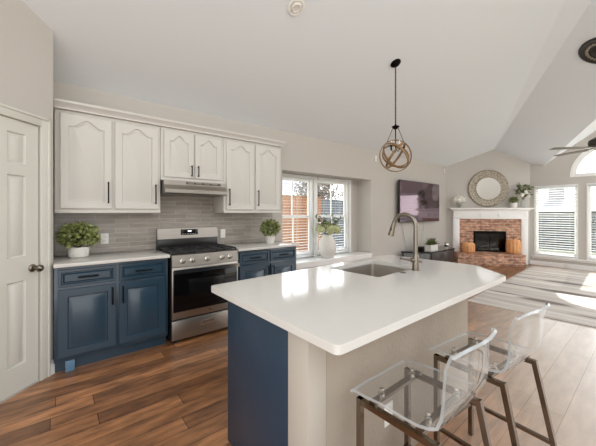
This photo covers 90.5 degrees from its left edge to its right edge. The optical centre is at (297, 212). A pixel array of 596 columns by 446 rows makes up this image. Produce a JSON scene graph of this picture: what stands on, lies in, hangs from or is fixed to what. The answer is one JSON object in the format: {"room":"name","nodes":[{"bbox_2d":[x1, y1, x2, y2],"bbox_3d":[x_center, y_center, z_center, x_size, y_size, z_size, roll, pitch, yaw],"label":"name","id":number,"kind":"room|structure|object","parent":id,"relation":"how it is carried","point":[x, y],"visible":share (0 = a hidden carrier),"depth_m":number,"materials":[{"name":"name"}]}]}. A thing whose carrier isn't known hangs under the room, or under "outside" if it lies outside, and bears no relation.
{"room":"kitchen","nodes":[
{"label":"kitchen","id":0,"kind":"room"},
{"bbox_2d":[0,0,52,403],"bbox_3d":[-2.268,-0.472,1.542,0.406,3.684,2.804,0,0,-2],"label":"wall","id":1,"kind":"structure","parent":0,"point":[26,42],"depth_m":2.33,"materials":[{"name":"grey paint"}]},
{"bbox_2d":[0,115,43,401],"bbox_3d":[-2.116,0.330,2.103,0.120,2.064,0.604,0,0,6],"label":"door","id":2,"kind":"structure","parent":1,"relation":"in","point":[19,267],"depth_m":2.25,"materials":[{"name":"white paint"}]},
{"bbox_2d":[0,103,50,380],"bbox_3d":[-2.123,0.295,2.104,0.024,2.150,0.760,0,0,6],"label":"trim","id":3,"kind":"structure","parent":1,"relation":"attached to","point":[45,124],"depth_m":2.43,"materials":[{"name":"white paint"}]},
{"bbox_2d":[51,359,54,374],"bbox_3d":[-2.204,1.310,1.331,0.016,0.120,2.400,0,0,6],"label":"baseboard","id":4,"kind":"structure","parent":1,"relation":"attached to","point":[52,360],"depth_m":2.51,"materials":[{"name":"white paint"}]},
{"bbox_2d":[53,81,446,349],"bbox_3d":[0.728,0.030,5.820,8.740,2.680,0.455,0,0,-39],"label":"wall","id":5,"kind":"structure","parent":0,"point":[374,188],"depth_m":5.85,"materials":[{"name":"grey paint"}]},
{"bbox_2d":[55,108,159,212],"bbox_3d":[-1.960,-0.478,3.093,0.907,0.963,0.358,0,0,-39],"label":"upper cabinet","id":6,"kind":"object","parent":5,"relation":"attached to","point":[103,164],"visible":1,"depth_m":2.94,"materials":[{"name":"grey paint"}]},
{"bbox_2d":[54,98,285,146],"bbox_3d":[-1.297,-0.998,3.627,2.612,0.074,0.371,0,0,-39],"label":"crown molding","id":7,"kind":"structure","parent":6,"relation":"attached to","point":[62,104],"depth_m":3.21,"materials":[{"name":"grey paint"}]},
{"bbox_2d":[54,195,271,255],"bbox_3d":[-1.415,0.110,3.766,2.618,0.638,0.008,0,0,-39],"label":"backsplash","id":8,"kind":"structure","parent":5,"relation":"attached to","point":[127,231],"depth_m":3.56,"materials":[{"name":"grey tile"}]},
{"bbox_2d":[101,233,108,243],"bbox_3d":[-2.093,0.280,3.199,0.072,0.115,0.009,0,0,-39],"label":"wall outlet","id":9,"kind":"object","parent":8,"relation":"attached to","point":[104,236],"visible":1,"depth_m":3.20,"materials":[{"name":"white plastic"}]},
{"bbox_2d":[220,229,224,237],"bbox_3d":[-1.033,0.285,4.067,0.072,0.115,0.009,0,0,-39],"label":"wall outlet","id":10,"kind":"object","parent":8,"relation":"attached to","point":[222,231],"visible":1,"depth_m":4.06,"materials":[{"name":"white plastic"}]},
{"bbox_2d":[160,127,222,182],"bbox_3d":[-1.318,-0.662,3.619,0.746,0.595,0.358,0,0,-39],"label":"upper cabinet","id":11,"kind":"object","parent":5,"relation":"attached to","point":[184,155],"visible":0.87,"depth_m":3.48,"materials":[{"name":"grey paint"}]},
{"bbox_2d":[160,180,226,196],"bbox_3d":[-1.292,-0.284,3.588,0.724,0.160,0.439,0,0,-39],"label":"range hood","id":12,"kind":"object","parent":11,"relation":"attached to","point":[167,187],"visible":1,"depth_m":3.41,"materials":[{"name":"silver metal"}]},
{"bbox_2d":[214,137,280,212],"bbox_3d":[-0.677,-0.478,4.143,0.901,0.963,0.358,0,0,-39],"label":"upper cabinet","id":13,"kind":"object","parent":5,"relation":"attached to","point":[251,171],"visible":0.99,"depth_m":3.99,"materials":[{"name":"grey paint"}]},
{"bbox_2d":[282,176,312,256],"bbox_3d":[-0.098,0.070,5.376,0.938,1.498,0.080,0,0,-39],"label":"window","id":14,"kind":"structure","parent":5,"relation":"in","point":[292,216],"depth_m":5.59,"materials":[{"name":"white paint"}]},
{"bbox_2d":[282,173,315,257],"bbox_3d":[-0.033,0.066,5.297,0.932,1.488,0.044,0,0,-39],"label":"window blind","id":15,"kind":"object","parent":14,"relation":"attached to","point":[283,174],"visible":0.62,"depth_m":5.38,"materials":[{"name":"white plastic"}]},
{"bbox_2d":[317,180,347,254],"bbox_3d":[0.680,0.070,6.013,0.948,1.498,0.080,0,0,-39],"label":"window","id":16,"kind":"structure","parent":5,"relation":"in","point":[345,186],"depth_m":6.25,"materials":[{"name":"white paint"}]},
{"bbox_2d":[317,177,350,254],"bbox_3d":[0.745,0.066,5.934,0.942,1.488,0.044,0,0,-39],"label":"window blind","id":17,"kind":"object","parent":16,"relation":"attached to","point":[318,178],"visible":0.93,"depth_m":5.98,"materials":[{"name":"white plastic"}]},
{"bbox_2d":[314,176,350,256],"bbox_3d":[0.329,0.075,5.645,2.060,1.530,0.019,0,0,-39],"label":"trim","id":18,"kind":"structure","parent":5,"relation":"attached to","point":[315,182],"depth_m":5.65,"materials":[{"name":"white paint"}]},
{"bbox_2d":[296,251,371,269],"bbox_3d":[0.529,0.889,5.570,2.316,0.101,0.389,0,0,-39],"label":"trim","id":19,"kind":"structure","parent":5,"relation":"attached to","point":[309,262],"depth_m":5.42,"materials":[{"name":"white paint"}]},
{"bbox_2d":[319,234,335,257],"bbox_3d":[0.551,0.621,5.530,0.330,0.435,0.330,0,0,-39],"label":"flower vase","id":20,"kind":"object","parent":19,"relation":"on","point":[327,243],"visible":0.98,"depth_m":5.41,"materials":[{"name":"white ceramic"}]},
{"bbox_2d":[315,213,340,234],"bbox_3d":[0.571,0.234,5.501,0.632,0.478,0.336,0,0,-39],"label":"flower bouquet","id":21,"kind":"object","parent":20,"relation":"in","point":[327,226],"visible":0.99,"depth_m":5.44,"materials":[{"name":"green plant"}]},
{"bbox_2d":[398,179,438,222],"bbox_3d":[2.985,-0.265,7.294,1.900,0.970,0.122,0,0,-39],"label":"television","id":22,"kind":"object","parent":5,"relation":"attached to","point":[420,200],"visible":1,"depth_m":7.16,"materials":[{"name":"black plastic"}]},
{"bbox_2d":[265,235,274,243],"bbox_3d":[-0.391,0.377,4.164,0.152,0.105,0.152,0,0,-39],"label":"pot","id":23,"kind":"object","parent":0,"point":[270,239],"depth_m":4.11,"materials":[{"name":"white ceramic"}]},
{"bbox_2d":[0,264,595,445],"bbox_3d":[2.373,1.420,2.405,13.120,0.100,7.115,0,0,-39],"label":"floor","id":24,"kind":"structure","parent":0,"point":[169,393],"depth_m":2.20,"materials":[{"name":"brown wood"}]},
{"bbox_2d":[54,258,167,372],"bbox_3d":[-1.867,0.916,2.976,0.909,0.908,0.637,0,0,-39],"label":"base cabinet","id":25,"kind":"object","parent":24,"relation":"on","point":[109,310],"visible":0.98,"depth_m":2.71,"materials":[{"name":"blue paint"}]},
{"bbox_2d":[53,249,169,267],"bbox_3d":[-1.867,0.446,2.980,0.923,0.031,0.633,0,0,-39],"label":"countertop","id":26,"kind":"structure","parent":25,"relation":"on","point":[63,261],"depth_m":2.84,"materials":[{"name":"white stone"}]},
{"bbox_2d":[55,221,101,257],"bbox_3d":[-2.121,0.255,2.866,0.372,0.349,0.389,0,0,-39],"label":"potted plant","id":27,"kind":"object","parent":26,"relation":"on","point":[91,236],"visible":1,"depth_m":2.79,"materials":[{"name":"green plant"}]},
{"bbox_2d":[156,227,239,342],"bbox_3d":[-1.183,0.780,3.487,0.748,1.180,0.695,0,0,-39],"label":"gas range","id":28,"kind":"object","parent":24,"relation":"on","point":[196,262],"visible":0.93,"depth_m":3.25,"materials":[{"name":"silver metal"}]},
{"bbox_2d":[159,249,234,256],"bbox_3d":[-1.183,0.452,3.487,0.748,0.024,0.545,0,0,-39],"label":"cooktop","id":29,"kind":"object","parent":28,"relation":"in","point":[212,252],"depth_m":3.28,"materials":[{"name":"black metal"}]},
{"bbox_2d":[238,246,295,280],"bbox_3d":[-0.546,0.916,4.057,0.915,0.908,0.637,0,0,-39],"label":"base cabinet","id":30,"kind":"object","parent":24,"relation":"on","point":[261,262],"visible":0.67,"depth_m":3.80,"materials":[{"name":"blue paint"}]},
{"bbox_2d":[223,241,299,250],"bbox_3d":[-0.540,0.446,4.067,0.953,0.031,0.633,0,0,-39],"label":"countertop","id":31,"kind":"structure","parent":30,"relation":"on","point":[246,246],"depth_m":3.94,"materials":[{"name":"white stone"}]},
{"bbox_2d":[260,219,280,243],"bbox_3d":[-0.390,0.253,4.164,0.323,0.353,0.321,0,0,-39],"label":"potted topiary","id":32,"kind":"object","parent":31,"relation":"on","point":[275,227],"visible":1,"depth_m":4.11,"materials":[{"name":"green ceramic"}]},
{"bbox_2d":[228,298,467,445],"bbox_3d":[0.423,0.928,1.995,1.590,0.884,0.738,0,0,-39],"label":"kitchen island","id":33,"kind":"object","parent":24,"relation":"on","point":[284,389],"visible":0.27,"depth_m":1.49,"materials":[{"name":"blue paint"}]},
{"bbox_2d":[211,255,505,354],"bbox_3d":[0.557,0.468,2.100,2.055,0.035,1.173,0,0,-39],"label":"island countertop","id":34,"kind":"structure","parent":33,"relation":"on","point":[337,311],"depth_m":1.61,"materials":[{"name":"white stone"}]},
{"bbox_2d":[342,264,407,276],"bbox_3d":[0.632,0.593,2.441,0.656,0.212,0.510,0,0,-42],"label":"sink","id":35,"kind":"object","parent":34,"relation":"in","point":[375,270],"visible":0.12,"depth_m":2.72,"materials":[{"name":"grey metal"}]},
{"bbox_2d":[388,212,419,270],"bbox_3d":[0.837,0.224,2.379,0.179,0.453,0.238,0,0,-16],"label":"kitchen faucet","id":36,"kind":"object","parent":34,"relation":"on","point":[415,258],"visible":1,"depth_m":2.30,"materials":[{"name":"silver metal"}]},
{"bbox_2d":[384,400,392,427],"bbox_3d":[0.479,1.060,1.558,0.072,0.115,0.009,0,0,-39],"label":"wall outlet","id":37,"kind":"object","parent":33,"relation":"attached to","point":[388,407],"visible":0.56,"depth_m":1.55,"materials":[{"name":"white plastic"}]},
{"bbox_2d":[356,328,496,445],"bbox_3d":[0.536,0.909,1.201,0.417,0.927,0.488,0,0,-39],"label":"counter stool","id":38,"kind":"object","parent":24,"relation":"on","point":[418,433],"visible":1,"depth_m":1.21,"materials":[{"name":"clear plastic"}]},
{"bbox_2d":[401,245,454,262],"bbox_3d":[3.253,1.120,7.085,1.970,0.500,0.516,0,0,-39],"label":"tv stand","id":39,"kind":"object","parent":24,"relation":"on","point":[442,254],"visible":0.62,"depth_m":6.81,"materials":[{"name":"black wood"}]},
{"bbox_2d":[424,237,438,250],"bbox_3d":[3.095,0.725,6.850,0.508,0.289,0.292,0,0,-39],"label":"succulent planter","id":40,"kind":"object","parent":39,"relation":"on","point":[431,245],"visible":1,"depth_m":6.77,"materials":[{"name":"white ceramic"}]},
{"bbox_2d":[448,208,533,266],"bbox_3d":[5.155,0.620,7.858,1.985,1.500,0.570,0,0,14],"label":"fireplace","id":41,"kind":"object","parent":24,"relation":"on","point":[489,229],"visible":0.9,"depth_m":7.97,"materials":[{"name":"red brick"}]},
{"bbox_2d":[462,242,474,252],"bbox_3d":[4.582,0.920,7.942,0.302,0.300,0.302,0,0,14],"label":"pumpkin","id":42,"kind":"object","parent":41,"relation":"on","point":[467,247],"visible":1,"depth_m":7.83,"materials":[{"name":"brown"}]},
{"bbox_2d":[448,208,533,210],"bbox_3d":[5.195,-0.090,8.021,1.985,0.080,0.235,0,0,14],"label":"mantel shelf","id":43,"kind":"object","parent":41,"relation":"attached to","point":[452,209],"depth_m":7.94,"materials":[{"name":"white paint"}]},
{"bbox_2d":[506,238,520,253],"bbox_3d":[5.616,0.862,7.711,0.321,0.416,0.321,0,0,14],"label":"pumpkin","id":44,"kind":"object","parent":41,"relation":"on","point":[513,246],"visible":0.99,"depth_m":7.60,"materials":[{"name":"brown"}]},
{"bbox_2d":[509,196,518,207],"bbox_3d":[5.734,-0.293,7.870,0.242,0.324,0.261,0,0,14],"label":"potted herb","id":45,"kind":"object","parent":41,"relation":"on","point":[513,200],"visible":1,"depth_m":7.81,"materials":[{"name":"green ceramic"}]},
{"bbox_3d":[4.438,-0.191,8.157,0.140,0.120,0.140,0,0,-39],"label":"glass vase","id":46,"kind":"object","parent":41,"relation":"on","visible":0},
{"bbox_2d":[451,195,465,206],"bbox_3d":[4.436,-0.327,8.148,0.382,0.360,0.258,0,0,14],"label":"bunch","id":47,"kind":"object","parent":46,"relation":"in","point":[459,199],"visible":1,"depth_m":8.11,"materials":[{"name":"beige plant"}]},
{"bbox_3d":[5.965,-0.256,7.832,0.132,0.250,0.132,0,0,-39],"label":"bottle vase","id":48,"kind":"object","parent":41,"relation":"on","visible":0},
{"bbox_2d":[512,183,532,199],"bbox_3d":[5.955,-0.576,7.828,0.500,0.484,0.222,0,0,14],"label":"leafy branches","id":49,"kind":"object","parent":48,"relation":"in","point":[525,193],"visible":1,"depth_m":7.80,"materials":[{"name":"green plant"}]},
{"bbox_2d":[434,303,557,445],"bbox_3d":[1.030,0.909,1.552,0.417,0.927,0.488,0,0,-34],"label":"counter stool","id":50,"kind":"object","parent":24,"relation":"on","point":[472,343],"visible":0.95,"depth_m":1.54,"materials":[{"name":"clear plastic"}]},
{"bbox_2d":[468,266,595,327],"bbox_3d":[5.726,1.364,4.332,4.490,0.012,4.650,0,0,-39],"label":"area rug","id":51,"kind":"object","parent":24,"relation":"on","point":[571,294],"visible":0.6,"depth_m":4.91,"materials":[{"name":"beige fabric"}]},
{"bbox_2d":[22,0,595,166],"bbox_3d":[2.034,-2.487,2.725,13.000,2.535,5.989,0,0,-39],"label":"ceiling","id":52,"kind":"structure","parent":0,"point":[474,77],"depth_m":3.80,"materials":[{"name":"white paint"}]},
{"bbox_2d":[287,0,304,15],"bbox_3d":[-0.018,-2.010,2.890,0.162,0.078,0.175,0,0,45],"label":"smoke detector","id":53,"kind":"object","parent":52,"relation":"in","point":[295,7],"visible":1,"depth_m":2.88,"materials":[{"name":"white plastic"}]},
{"bbox_2d":[379,59,411,171],"bbox_3d":[1.313,-1.299,3.977,0.374,1.500,0.397,0,0,-39],"label":"pendant light","id":54,"kind":"object","parent":52,"relation":"hanging from","point":[396,62],"visible":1,"depth_m":3.97,"materials":[{"name":"brown wood"}]},
{"bbox_2d":[549,137,595,155],"bbox_3d":[4.404,-1.582,4.222,1.284,1.404,1.263,0,0,-39],"label":"ceiling fan","id":55,"kind":"object","parent":52,"relation":"hanging from","point":[591,143],"visible":1,"depth_m":4.30,"materials":[{"name":"brown metal"}]},
{"bbox_2d":[578,38,595,63],"bbox_3d":[4.368,-2.324,4.236,0.487,0.265,0.540,0,0,5],"label":"ceiling medallion","id":56,"kind":"object","parent":52,"relation":"attached to","point":[586,52],"visible":1,"depth_m":4.34,"materials":[{"name":"brown metal"}]},
{"bbox_2d":[447,150,529,263],"bbox_3d":[5.219,-0.184,8.188,2.042,3.108,0.100,0,0,14],"label":"wall","id":57,"kind":"structure","parent":0,"point":[516,171],"depth_m":8.14,"materials":[{"name":"grey paint"}]},
{"bbox_2d":[468,170,508,206],"bbox_3d":[5.222,-0.665,8.100,1.010,1.010,0.045,0,0,14],"label":"round mirror","id":58,"kind":"object","parent":57,"relation":"attached to","point":[487,188],"visible":1,"depth_m":8.10,"materials":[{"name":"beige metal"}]},
{"bbox_2d":[510,203,516,207],"bbox_3d":[5.735,-0.196,7.862,0.170,0.130,0.170,0,0,14],"label":"pot","id":59,"kind":"object","parent":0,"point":[512,205],"depth_m":7.80,"materials":[{"name":"white ceramic"}]},
{"bbox_2d":[530,131,595,265],"bbox_3d":[7.951,-1.180,5.853,0.120,5.100,5.385,0,0,-39],"label":"wall","id":60,"kind":"structure","parent":0,"point":[556,171],"depth_m":7.30,"materials":[{"name":"grey paint"}]},
{"bbox_2d":[535,187,576,257],"bbox_3d":[6.575,0.205,7.534,0.080,1.778,0.818,0,0,-39],"label":"window","id":61,"kind":"structure","parent":60,"relation":"in","point":[536,228],"depth_m":7.81,"materials":[{"name":"white paint"}]},
{"bbox_2d":[535,185,576,256],"bbox_3d":[6.522,0.201,7.491,0.053,1.768,0.796,0,0,-39],"label":"window blind","id":62,"kind":"object","parent":61,"relation":"attached to","point":[565,186],"visible":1,"depth_m":7.47,"materials":[{"name":"white plastic"}]},
{"bbox_2d":[530,260,595,270],"bbox_3d":[7.898,1.315,5.809,0.016,0.110,5.385,0,0,-39],"label":"baseboard","id":63,"kind":"structure","parent":60,"relation":"attached to","point":[534,262],"depth_m":7.39,"materials":[{"name":"white paint"}]},
{"bbox_2d":[531,255,595,263],"bbox_3d":[7.195,1.160,6.633,0.059,0.070,3.150,0,0,-39],"label":"trim","id":64,"kind":"structure","parent":60,"relation":"attached to","point":[533,256],"depth_m":7.33,"materials":[{"name":"white paint"}]},
{"bbox_2d":[534,183,595,260],"bbox_3d":[7.153,0.212,6.721,0.013,1.823,2.838,0,0,-39],"label":"trim","id":65,"kind":"structure","parent":60,"relation":"attached to","point":[587,183],"depth_m":7.38,"materials":[{"name":"white paint"}]},
{"bbox_2d":[570,148,595,176],"bbox_3d":[7.206,-1.265,6.726,0.106,0.790,1.500,0,0,-39],"label":"window","id":66,"kind":"structure","parent":60,"relation":"in","point":[573,172],"depth_m":7.14,"materials":[{"name":"white paint"}]},
{"bbox_2d":[588,186,595,258],"bbox_3d":[7.205,0.205,6.764,0.080,1.778,0.818,0,0,-39],"label":"window","id":67,"kind":"structure","parent":60,"relation":"in","point":[589,187],"depth_m":7.04,"materials":[{"name":"white paint"}]},
{"bbox_2d":[588,184,595,258],"bbox_3d":[7.152,0.201,6.721,0.038,1.768,0.796,0,0,-39],"label":"window blind","id":68,"kind":"object","parent":67,"relation":"attached to","point":[588,184],"visible":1,"depth_m":6.97,"materials":[{"name":"white plastic"}]},
{"label":"outside","id":69,"kind":"structure","parent":0,"visible":0},
{"bbox_2d":[539,248,595,255],"bbox_3d":[6.433,1.545,18.190,57.000,0.050,70.000,0,0,-39],"label":"ground","id":70,"kind":"structure","parent":69,"point":[550,250],"depth_m":11.60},
{"bbox_2d":[282,196,321,251],"bbox_3d":[-1.236,0.490,8.732,5.250,2.060,0.160,0,0,-39],"label":"fence","id":71,"kind":"object","parent":70,"relation":"on","point":[298,203],"visible":0.12,"depth_m":9.68,"materials":[{"name":"brown wood"}]},
{"bbox_2d":[282,180,327,196],"bbox_3d":[-3.913,-0.530,17.410,9.600,4.100,6.900,0,0,-39],"label":"neighbor house","id":72,"kind":"structure","parent":70,"relation":"on","point":[285,192],"depth_m":16.92,"materials":[{"name":"white"}]},
{"bbox_2d":[293,181,342,199],"bbox_3d":[0.978,-0.378,13.241,2.684,3.807,2.626,0,0,-39],"label":"bare tree","id":73,"kind":"object","parent":70,"relation":"on","point":[327,186],"visible":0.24,"depth_m":12.98,"materials":[{"name":"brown plant"}]},
{"bbox_2d":[321,199,343,247],"bbox_3d":[2.344,0.500,12.568,5.050,2.040,0.160,0,0,-39],"label":"fence","id":74,"kind":"object","parent":70,"relation":"on","point":[336,210],"visible":0.02,"depth_m":11.82,"materials":[{"name":"wood"}]},
{"bbox_2d":[539,216,595,251],"bbox_3d":[12.396,0.825,10.180,0.160,1.390,18.050,0,0,-39],"label":"fence","id":75,"kind":"object","parent":70,"relation":"on","point":[593,218],"visible":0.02,"depth_m":12.09,"materials":[{"name":"grey wood"}]},
{"bbox_2d":[539,189,595,215],"bbox_3d":[16.955,-0.255,17.887,5.900,3.550,7.100,0,0,-39],"label":"neighbor house","id":76,"kind":"structure","parent":70,"relation":"on","point":[593,204],"depth_m":17.03,"materials":[{"name":"white"}]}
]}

